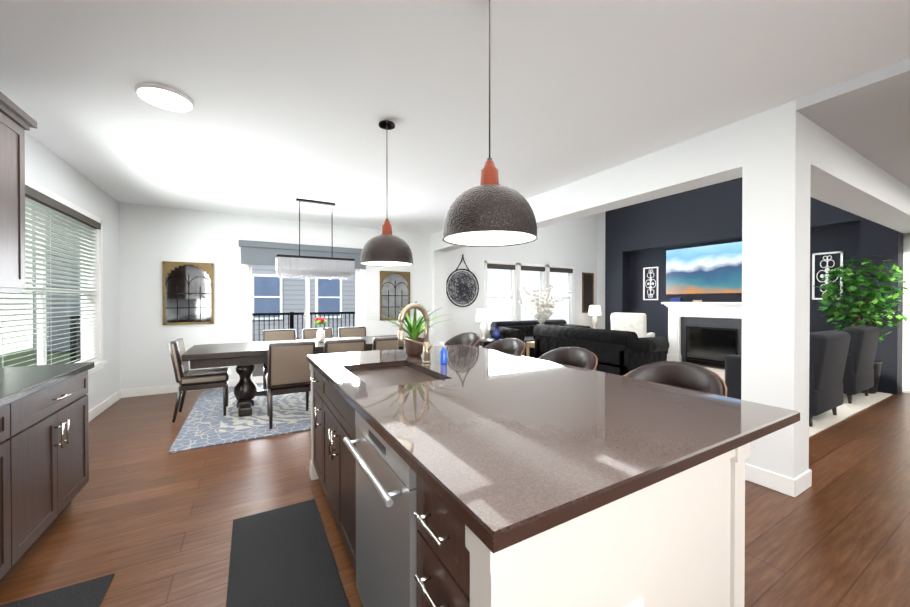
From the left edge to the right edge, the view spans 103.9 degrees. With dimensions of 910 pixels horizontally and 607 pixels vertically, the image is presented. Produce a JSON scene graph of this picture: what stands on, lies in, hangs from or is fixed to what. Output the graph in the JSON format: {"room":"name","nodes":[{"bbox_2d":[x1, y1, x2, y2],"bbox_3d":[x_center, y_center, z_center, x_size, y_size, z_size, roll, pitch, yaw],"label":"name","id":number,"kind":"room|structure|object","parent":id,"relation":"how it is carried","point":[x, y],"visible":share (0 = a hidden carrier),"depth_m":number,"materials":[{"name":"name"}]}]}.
{"room":"kitchen","nodes":[
{"label":"kitchen","id":0,"kind":"room"},
{"bbox_2d":[25,132,119,410],"bbox_3d":[-2.538,-0.023,1.125,0.150,2.700,8.650,0,0,-30],"label":"wall","id":1,"kind":"structure","parent":0,"point":[47,168],"depth_m":4.31,"materials":[{"name":"white paint"}]},
{"bbox_2d":[0,100,27,291],"bbox_3d":[-2.617,-0.607,1.751,0.332,1.041,0.958,0,0,-30],"label":"upper cabinet","id":2,"kind":"object","parent":1,"relation":"attached to","point":[16,121],"depth_m":2.13,"materials":[{"name":"brown wood"}]},
{"bbox_2d":[0,177,106,374],"bbox_3d":[-3.743,-0.109,3.275,0.200,1.795,2.320,0,0,-30],"label":"window","id":3,"kind":"structure","parent":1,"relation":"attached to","point":[45,202],"depth_m":3.46,"materials":[{"name":"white glass"}]},
{"bbox_2d":[119,202,596,389],"bbox_3d":[-0.396,-0.914,7.422,10.140,4.400,0.150,0,0,-30],"label":"wall","id":4,"kind":"structure","parent":0,"point":[151,238],"depth_m":5.56,"materials":[{"name":"white paint"}]},
{"bbox_2d":[88,379,239,421],"bbox_3d":[1.794,1.256,3.620,9.840,0.110,8.650,0,0,-30],"label":"baseboard","id":5,"kind":"structure","parent":4,"relation":"attached to","point":[97,410],"depth_m":4.98,"materials":[{"name":"white wood"}]},
{"bbox_2d":[162,261,213,324],"bbox_3d":[-3.946,-0.150,5.285,0.610,0.920,0.029,0,0,-30],"label":"mirror","id":6,"kind":"object","parent":4,"relation":"attached to","point":[187,292],"visible":1,"depth_m":5.28,"materials":[{"name":"gold metal"}]},
{"bbox_2d":[239,240,365,268],"bbox_3d":[-2.496,-0.810,6.070,2.030,0.370,0.064,0,0,-30],"label":"roller shade","id":7,"kind":"object","parent":4,"relation":"attached to","point":[259,252],"visible":0.62,"depth_m":5.86,"materials":[{"name":"grey fabric"}]},
{"bbox_2d":[241,264,365,383],"bbox_3d":[-2.555,0.232,6.179,1.980,2.125,0.170,0,0,-30],"label":"sliding glass door","id":8,"kind":"structure","parent":4,"relation":"attached to","point":[247,298],"depth_m":6.05,"materials":[{"name":"clear glass"}]},
{"bbox_2d":[380,271,409,319],"bbox_3d":[-1.153,-0.151,6.888,0.610,0.940,0.029,0,0,-30],"label":"mirror","id":9,"kind":"object","parent":4,"relation":"attached to","point":[395,290],"visible":0.96,"depth_m":6.87,"materials":[{"name":"gold metal"}]},
{"bbox_2d":[446,254,478,306],"bbox_3d":[0.167,-0.489,7.648,0.828,1.134,0.035,0,0,-30],"label":"art","id":10,"kind":"object","parent":4,"relation":"attached to","point":[462,288],"visible":1,"depth_m":7.64,"materials":[{"name":"grey metal"}]},
{"bbox_2d":[484,260,517,336],"bbox_3d":[1.033,-0.102,8.222,0.950,1.715,0.195,0,0,-30],"label":"living room window","id":11,"kind":"structure","parent":4,"relation":"in","point":[512,269],"depth_m":8.27,"materials":[{"name":"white glass"}]},
{"bbox_2d":[518,263,546,320],"bbox_3d":[1.861,-0.105,8.697,0.920,1.715,0.195,0,0,-30],"label":"living room window","id":12,"kind":"structure","parent":4,"relation":"in","point":[541,279],"depth_m":8.69,"materials":[{"name":"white glass"}]},
{"bbox_2d":[547,265,574,324],"bbox_3d":[2.690,-0.108,9.173,0.970,1.715,0.195,0,0,-30],"label":"living room window","id":13,"kind":"structure","parent":4,"relation":"in","point":[569,299],"depth_m":9.28,"materials":[{"name":"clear glass"}]},
{"bbox_2d":[582,272,593,312],"bbox_3d":[3.585,-0.289,9.610,0.440,1.080,0.024,0,0,-30],"label":"picture frame","id":14,"kind":"object","parent":4,"relation":"attached to","point":[587,289],"visible":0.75,"depth_m":9.60,"materials":[{"name":"brown wood"}]},
{"bbox_2d":[432,251,445,345],"bbox_3d":[-0.329,0.112,7.312,0.280,2.350,0.120,0,0,-30],"label":"wall","id":15,"kind":"structure","parent":0,"point":[438,286],"depth_m":7.25,"materials":[{"name":"white paint"}]},
{"bbox_2d":[0,359,909,606],"bbox_3d":[1.794,1.361,3.621,10.140,0.100,8.950,0,0,-30],"label":"floor","id":16,"kind":"structure","parent":0,"point":[145,518],"depth_m":2.21,"materials":[{"name":"brown wood"}]},
{"bbox_2d":[0,394,23,581],"bbox_3d":[-2.067,0.888,1.084,0.612,0.880,1.018,0,0,-30],"label":"base cabinet","id":17,"kind":"object","parent":16,"relation":"on","point":[11,405],"depth_m":1.63,"materials":[{"name":"brown wood"}]},
{"bbox_2d":[0,366,91,554],"bbox_3d":[-2.500,0.883,1.839,0.612,0.880,0.959,0,0,-30],"label":"base cabinet","id":18,"kind":"object","parent":16,"relation":"on","point":[44,454],"depth_m":1.97,"materials":[{"name":"brown wood"}]},
{"bbox_2d":[0,573,114,606],"bbox_3d":[-1.588,1.321,1.166,0.450,0.012,1.060,0,0,-30],"label":"mat","id":19,"kind":"object","parent":16,"relation":"on","point":[90,593],"visible":0.92,"depth_m":1.60,"materials":[{"name":"black rubber"}]},
{"bbox_2d":[168,384,310,453],"bbox_3d":[-1.724,1.296,5.009,3.240,0.012,2.500,0,0,-30],"label":"dining rug","id":20,"kind":"object","parent":16,"relation":"on","point":[207,423],"visible":0.36,"depth_m":3.95,"materials":[{"name":"blue fabric"}]},
{"bbox_2d":[168,338,229,422],"bbox_3d":[-2.968,0.850,4.176,0.553,0.888,0.470,0,0,-30],"label":"dining chair","id":21,"kind":"object","parent":20,"relation":"on","point":[186,379],"visible":1,"depth_m":4.00,"materials":[{"name":"beige fabric"}]},
{"bbox_2d":[262,329,295,395],"bbox_3d":[-2.567,0.843,5.250,0.470,0.888,0.553,0,0,-30],"label":"dining chair","id":22,"kind":"object","parent":20,"relation":"on","point":[279,335],"visible":0.42,"depth_m":5.38,"materials":[{"name":"beige fabric"}]},
{"bbox_2d":[181,335,397,416],"bbox_3d":[-1.908,0.908,4.785,2.700,0.765,1.000,0,0,-30],"label":"dining table","id":23,"kind":"object","parent":20,"relation":"on","point":[243,357],"visible":0.4,"depth_m":4.19,"materials":[{"name":"brown wood"}]},
{"bbox_2d":[314,317,326,341],"bbox_3d":[-1.820,0.355,4.832,0.164,0.335,0.165,0,0,-30],"label":"vase","id":24,"kind":"object","parent":23,"relation":"on","point":[320,335],"visible":1,"depth_m":4.79,"materials":[{"name":"white ceramic"}]},
{"bbox_2d":[266,341,315,428],"bbox_3d":[-1.839,0.851,3.981,0.470,0.888,0.553,0,0,-30],"label":"dining chair","id":25,"kind":"object","parent":20,"relation":"on","point":[289,371],"visible":0.83,"depth_m":3.76,"materials":[{"name":"beige fabric"}]},
{"bbox_2d":[302,328,332,339],"bbox_3d":[-2.090,0.841,5.524,0.470,0.888,0.553,0,0,-30],"label":"dining chair","id":26,"kind":"object","parent":20,"relation":"on","point":[309,333],"visible":0.19,"depth_m":5.65,"materials":[{"name":"beige fabric"}]},
{"bbox_2d":[324,338,365,353],"bbox_3d":[-1.362,0.849,4.255,0.470,0.888,0.553,0,0,-30],"label":"dining chair","id":27,"kind":"object","parent":20,"relation":"on","point":[344,345],"visible":0.1,"depth_m":4.01,"materials":[{"name":"beige fabric"}]},
{"bbox_2d":[338,326,365,337],"bbox_3d":[-1.613,0.839,5.797,0.470,0.888,0.553,0,0,-30],"label":"dining chair","id":28,"kind":"object","parent":20,"relation":"on","point":[351,332],"visible":0.29,"depth_m":5.95,"materials":[{"name":"beige fabric"}]},
{"bbox_2d":[372,336,407,350],"bbox_3d":[-0.885,0.847,4.528,0.470,0.888,0.553,0,0,-30],"label":"dining chair","id":29,"kind":"object","parent":20,"relation":"on","point":[382,343],"visible":0.19,"depth_m":4.25,"materials":[{"name":"beige fabric"}]},
{"bbox_2d":[419,329,424,346],"bbox_3d":[-0.745,0.841,5.452,0.553,0.888,0.470,0,0,-30],"label":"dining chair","id":30,"kind":"object","parent":20,"relation":"on","point":[422,334],"visible":0.02,"depth_m":5.37,"materials":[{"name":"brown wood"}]},
{"bbox_2d":[226,499,348,606],"bbox_3d":[-0.715,1.319,1.529,0.465,0.012,1.720,0,0,-30],"label":"area rug","id":31,"kind":"object","parent":16,"relation":"on","point":[282,557],"visible":0.92,"depth_m":1.80,"materials":[{"name":"black rubber"}]},
{"bbox_2d":[444,332,479,346],"bbox_3d":[0.023,0.811,3.725,0.456,1.001,0.550,0,0,-30],"label":"stool","id":32,"kind":"object","parent":16,"relation":"on","point":[470,338],"visible":0.23,"depth_m":3.86,"materials":[{"name":"brown leather"}]},
{"bbox_2d":[479,338,499,347],"bbox_3d":[0.658,1.007,7.204,0.550,0.560,0.500,0,0,-30],"label":"side table","id":33,"kind":"object","parent":16,"relation":"on","point":[484,343],"visible":0.27,"depth_m":6.96,"materials":[{"name":"brown wood"}]},
{"bbox_2d":[475,309,491,339],"bbox_3d":[0.577,0.415,7.223,0.330,0.620,0.330,0,0,-30],"label":"table lamp","id":34,"kind":"object","parent":33,"relation":"on","point":[483,315],"visible":1,"depth_m":7.13,"materials":[{"name":"white ceramic"}]},
{"bbox_2d":[493,327,500,339],"bbox_3d":[0.840,0.601,7.167,0.160,0.250,0.160,0,0,-30],"label":"vase","id":35,"kind":"object","parent":33,"relation":"on","point":[496,334],"visible":1,"depth_m":7.12,"materials":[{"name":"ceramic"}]},
{"bbox_2d":[484,338,525,355],"bbox_3d":[0.372,0.815,3.118,0.456,1.001,0.550,0,0,-30],"label":"stool","id":36,"kind":"object","parent":16,"relation":"on","point":[513,346],"visible":0.25,"depth_m":3.22,"materials":[{"name":"brown leather"}]},
{"bbox_2d":[308,360,749,606],"bbox_3d":[-0.087,0.882,1.950,1.128,0.880,2.374,0,0,-30],"label":"kitchen island","id":37,"kind":"object","parent":16,"relation":"on","point":[680,542],"depth_m":1.01,"materials":[{"name":"white wood"}]},
{"bbox_2d":[307,344,799,559],"bbox_3d":[0.079,0.421,2.042,1.420,0.040,2.430,0,0,-30],"label":"island countertop","id":38,"kind":"structure","parent":37,"relation":"on","point":[524,449],"depth_m":1.15,"materials":[{"name":"brown stone"}]},
{"bbox_2d":[351,364,438,387],"bbox_3d":[-0.370,0.545,2.103,0.460,0.232,0.700,0,0,-30],"label":"sink","id":39,"kind":"object","parent":38,"relation":"in","point":[390,373],"depth_m":2.21,"materials":[{"name":"metal"}]},
{"bbox_2d":[367,301,451,356],"bbox_3d":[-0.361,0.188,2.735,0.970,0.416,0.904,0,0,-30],"label":"potted plant","id":40,"kind":"object","parent":38,"relation":"on","point":[412,349],"visible":0.81,"depth_m":2.65,"materials":[{"name":"plant"}]},
{"bbox_2d":[398,303,432,362],"bbox_3d":[-0.259,0.198,2.326,0.254,0.402,0.119,0,0,-30],"label":"faucet","id":41,"kind":"object","parent":38,"relation":"on","point":[424,312],"visible":1,"depth_m":2.33,"materials":[{"name":"gold metal"}]},
{"bbox_2d":[439,342,446,363],"bbox_3d":[-0.078,0.326,2.349,0.054,0.144,0.048,0,0,-30],"label":"soap bottle","id":42,"kind":"object","parent":38,"relation":"on","point":[443,355],"visible":1,"depth_m":2.33,"materials":[{"name":"blue plastic"}]},
{"bbox_2d":[537,347,597,369],"bbox_3d":[0.730,0.819,2.494,0.456,1.001,0.550,0,0,-30],"label":"stool","id":43,"kind":"object","parent":16,"relation":"on","point":[580,357],"visible":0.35,"depth_m":2.58,"materials":[{"name":"brown leather"}]},
{"bbox_2d":[623,361,726,396],"bbox_3d":[1.094,0.823,1.861,0.456,1.001,0.550,0,0,-30],"label":"stool","id":44,"kind":"object","parent":16,"relation":"on","point":[690,376],"visible":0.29,"depth_m":1.93,"materials":[{"name":"brown leather"}]},
{"bbox_2d":[661,302,741,367],"bbox_3d":[5.197,0.629,7.270,0.270,1.315,1.840,0,0,-30],"label":"fireplace","id":45,"kind":"object","parent":16,"relation":"on","point":[705,333],"visible":0.65,"depth_m":7.35,"materials":[{"name":"stone"}]},
{"bbox_2d":[671,298,701,301],"bbox_3d":[5.151,-0.100,7.301,0.090,0.140,1.393,0,0,-30],"label":"mantel decor","id":46,"kind":"object","parent":45,"relation":"on","point":[676,299],"visible":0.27,"depth_m":7.74,"materials":[{"name":"blue ceramic"}]},
{"bbox_2d":[741,152,811,496],"bbox_3d":[2.359,0.142,2.628,0.308,2.350,0.328,0,0,-30],"label":"column","id":47,"kind":"structure","parent":16,"relation":"on","point":[775,277],"depth_m":2.52,"materials":[{"name":"white paint"}]},
{"bbox_2d":[705,367,891,436],"bbox_3d":[3.739,1.289,6.098,3.300,0.012,4.250,0,0,-30],"label":"living room rug","id":48,"kind":"object","parent":16,"relation":"on","point":[845,410],"visible":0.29,"depth_m":4.39,"materials":[{"name":"white carpet"}]},
{"bbox_2d":[526,341,534,356],"bbox_3d":[1.815,1.024,7.239,0.720,0.500,0.300,0,0,-30],"label":"wood side table","id":49,"kind":"object","parent":48,"relation":"on","point":[531,344],"visible":0.21,"depth_m":7.16,"materials":[{"name":"brown wood"}]},
{"bbox_2d":[519,284,570,324],"bbox_3d":[1.764,0.193,7.225,1.364,1.157,1.022,0,0,-30],"label":"vase","id":50,"kind":"object","parent":49,"relation":"on","point":[540,311],"visible":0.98,"depth_m":7.11,"materials":[{"name":"white ceramic"}]},
{"bbox_2d":[490,319,590,357],"bbox_3d":[1.957,0.839,8.095,2.250,0.885,0.955,0,0,-30],"label":"sofa","id":51,"kind":"object","parent":48,"relation":"on","point":[522,330],"depth_m":7.93,"materials":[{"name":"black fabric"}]},
{"bbox_2d":[533,324,668,375],"bbox_3d":[2.379,0.839,6.138,0.955,0.885,2.050,0,0,-30],"label":"tufted sofa","id":52,"kind":"object","parent":48,"relation":"on","point":[618,352],"visible":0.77,"depth_m":5.42,"materials":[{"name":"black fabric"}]},
{"bbox_2d":[611,313,654,337],"bbox_3d":[4.022,0.736,8.086,0.760,1.062,0.918,0,0,40],"label":"armchair","id":53,"kind":"object","parent":48,"relation":"on","point":[636,323],"visible":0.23,"depth_m":7.71,"materials":[{"name":"white fabric"}]},
{"bbox_2d":[725,330,850,426],"bbox_3d":[3.911,0.801,4.228,0.900,0.983,0.909,0,0,-30],"label":"armchair","id":54,"kind":"object","parent":48,"relation":"on","point":[828,351],"visible":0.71,"depth_m":3.82,"materials":[{"name":"grey fabric"}]},
{"bbox_2d":[842,325,879,403],"bbox_3d":[5.252,0.796,5.066,0.880,0.983,0.909,0,0,-30],"label":"armchair","id":55,"kind":"object","parent":48,"relation":"on","point":[858,376],"visible":0.5,"depth_m":4.58,"materials":[{"name":"grey fabric"}]},
{"bbox_2d":[814,255,909,393],"bbox_3d":[5.801,0.297,5.142,0.727,1.982,0.980,0,0,-30],"label":"ficus plant","id":56,"kind":"object","parent":48,"relation":"on","point":[857,308],"visible":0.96,"depth_m":5.06,"materials":[{"name":"green plant"}]},
{"bbox_3d":[3.646,0.973,9.311,0.500,0.600,0.450,0,0,-30],"label":"side table","id":57,"kind":"object","parent":16,"relation":"on","visible":0},
{"bbox_2d":[588,305,600,328],"bbox_3d":[3.646,0.361,9.307,0.330,0.620,0.330,0,0,-30],"label":"table lamp","id":58,"kind":"object","parent":57,"relation":"on","point":[594,310],"visible":0.85,"depth_m":9.23,"materials":[{"name":"white ceramic"}]},
{"bbox_2d":[0,0,909,233],"bbox_3d":[1.794,-1.439,3.603,10.140,0.100,8.950,0,0,-30],"label":"ceiling","id":59,"kind":"structure","parent":0,"point":[293,100],"depth_m":2.25,"materials":[{"name":"white paint"}]},
{"bbox_2d":[135,83,193,111],"bbox_3d":[-1.932,-1.366,2.381,0.310,0.029,0.310,0,0,-30],"label":"recessed light","id":60,"kind":"object","parent":59,"relation":"in","point":[164,97],"visible":1,"depth_m":2.34,"materials":[{"name":"white plastic"}]},
{"bbox_2d":[276,198,354,279],"bbox_3d":[-1.901,-0.867,4.881,0.980,1.060,0.260,0,0,-30],"label":"chandelier","id":61,"kind":"object","parent":59,"relation":"hanging from","point":[299,266],"visible":1,"depth_m":4.79,"materials":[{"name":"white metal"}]},
{"bbox_2d":[360,120,413,266],"bbox_3d":[-0.517,-0.841,2.712,0.402,1.084,0.402,0,0,-30],"label":"pendant light","id":62,"kind":"object","parent":59,"relation":"hanging from","point":[386,248],"visible":1,"depth_m":2.59,"materials":[{"name":"brown metal"}]},
{"bbox_2d":[443,0,537,246],"bbox_3d":[0.147,-0.823,1.514,0.402,1.104,0.402,0,0,-30],"label":"pendant light","id":63,"kind":"object","parent":59,"relation":"hanging from","point":[489,211],"visible":1,"depth_m":1.39,"materials":[{"name":"brown metal"}]},
{"bbox_2d":[431,100,810,251],"bbox_3d":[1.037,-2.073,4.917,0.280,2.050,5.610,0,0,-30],"label":"beam","id":64,"kind":"structure","parent":0,"point":[724,153],"depth_m":3.08,"materials":[{"name":"white paint"}]},
{"bbox_2d":[597,212,909,392],"bbox_3d":[6.126,-0.905,6.093,0.150,4.400,8.650,0,0,-30],"label":"wall","id":65,"kind":"structure","parent":0,"point":[601,293],"depth_m":5.21,"materials":[{"name":"white paint"}]},
{"bbox_2d":[605,177,902,394],"bbox_3d":[5.221,-0.863,7.219,0.300,4.300,4.815,0,0,-30],"label":"wall","id":66,"kind":"structure","parent":0,"point":[639,237],"depth_m":7.12,"materials":[{"name":"paint"}]},
{"bbox_2d":[643,267,657,299],"bbox_3d":[4.650,-0.471,8.471,0.020,0.780,0.360,0,0,-30],"label":"art panel","id":67,"kind":"object","parent":66,"relation":"attached to","point":[648,283],"visible":1,"depth_m":8.47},
{"bbox_2d":[666,241,741,294],"bbox_3d":[5.295,-0.704,7.317,0.046,1.020,1.900,0,0,-30],"label":"television","id":68,"kind":"object","parent":66,"relation":"attached to","point":[711,269],"depth_m":7.42,"materials":[{"name":"multicoloured glass"}]},
{"bbox_2d":[812,251,842,299],"bbox_3d":[6.138,-0.454,5.878,0.020,0.780,0.360,0,0,-30],"label":"art panel","id":69,"kind":"object","parent":66,"relation":"attached to","point":[821,275],"visible":0.67,"depth_m":5.90,"materials":[{"name":"white metal"}]},
{"bbox_2d":[796,58,909,187],"bbox_3d":[5.263,-1.346,2.360,5.060,0.070,3.040,0,0,-30],"label":"ceiling","id":70,"kind":"structure","parent":0,"point":[867,116],"depth_m":2.47,"materials":[{"name":"grey paint"}]},
{"bbox_2d":[810,121,909,233],"bbox_3d":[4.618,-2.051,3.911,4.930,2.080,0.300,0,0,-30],"label":"beam","id":71,"kind":"structure","parent":0,"point":[845,177],"depth_m":3.26,"materials":[{"name":"white paint"}]},
{"label":"outside","id":72,"kind":"structure","parent":0,"visible":0},
{"bbox_2d":[0,339,300,367],"bbox_3d":[-7.399,1.645,13.653,80.000,0.200,90.000,0,0,-30],"label":"ground","id":73,"kind":"structure","parent":72,"point":[5,363],"depth_m":10.16,"materials":[{"name":"green plant"}]},
{"bbox_2d":[0,207,32,354],"bbox_3d":[-14.379,-3.119,11.921,0.200,9.250,46.000,0,0,-30],"label":"trees","id":74,"kind":"object","parent":73,"relation":"on","point":[17,322],"depth_m":11.38,"materials":[{"name":"green plant"}]},
{"bbox_2d":[32,205,566,351],"bbox_3d":[-1.920,-3.085,21.955,30.800,9.050,8.600,0,0,-30],"label":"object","id":75,"kind":"structure","parent":73,"relation":"on","point":[278,300],"depth_m":14.45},
{"bbox_2d":[70,309,537,376],"bbox_3d":[-1.265,0.895,8.988,13.000,1.360,3.390,0,0,-30],"label":"deck","id":76,"kind":"object","parent":73,"relation":"on","point":[75,346],"depth_m":8.88,"materials":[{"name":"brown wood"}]}
]}

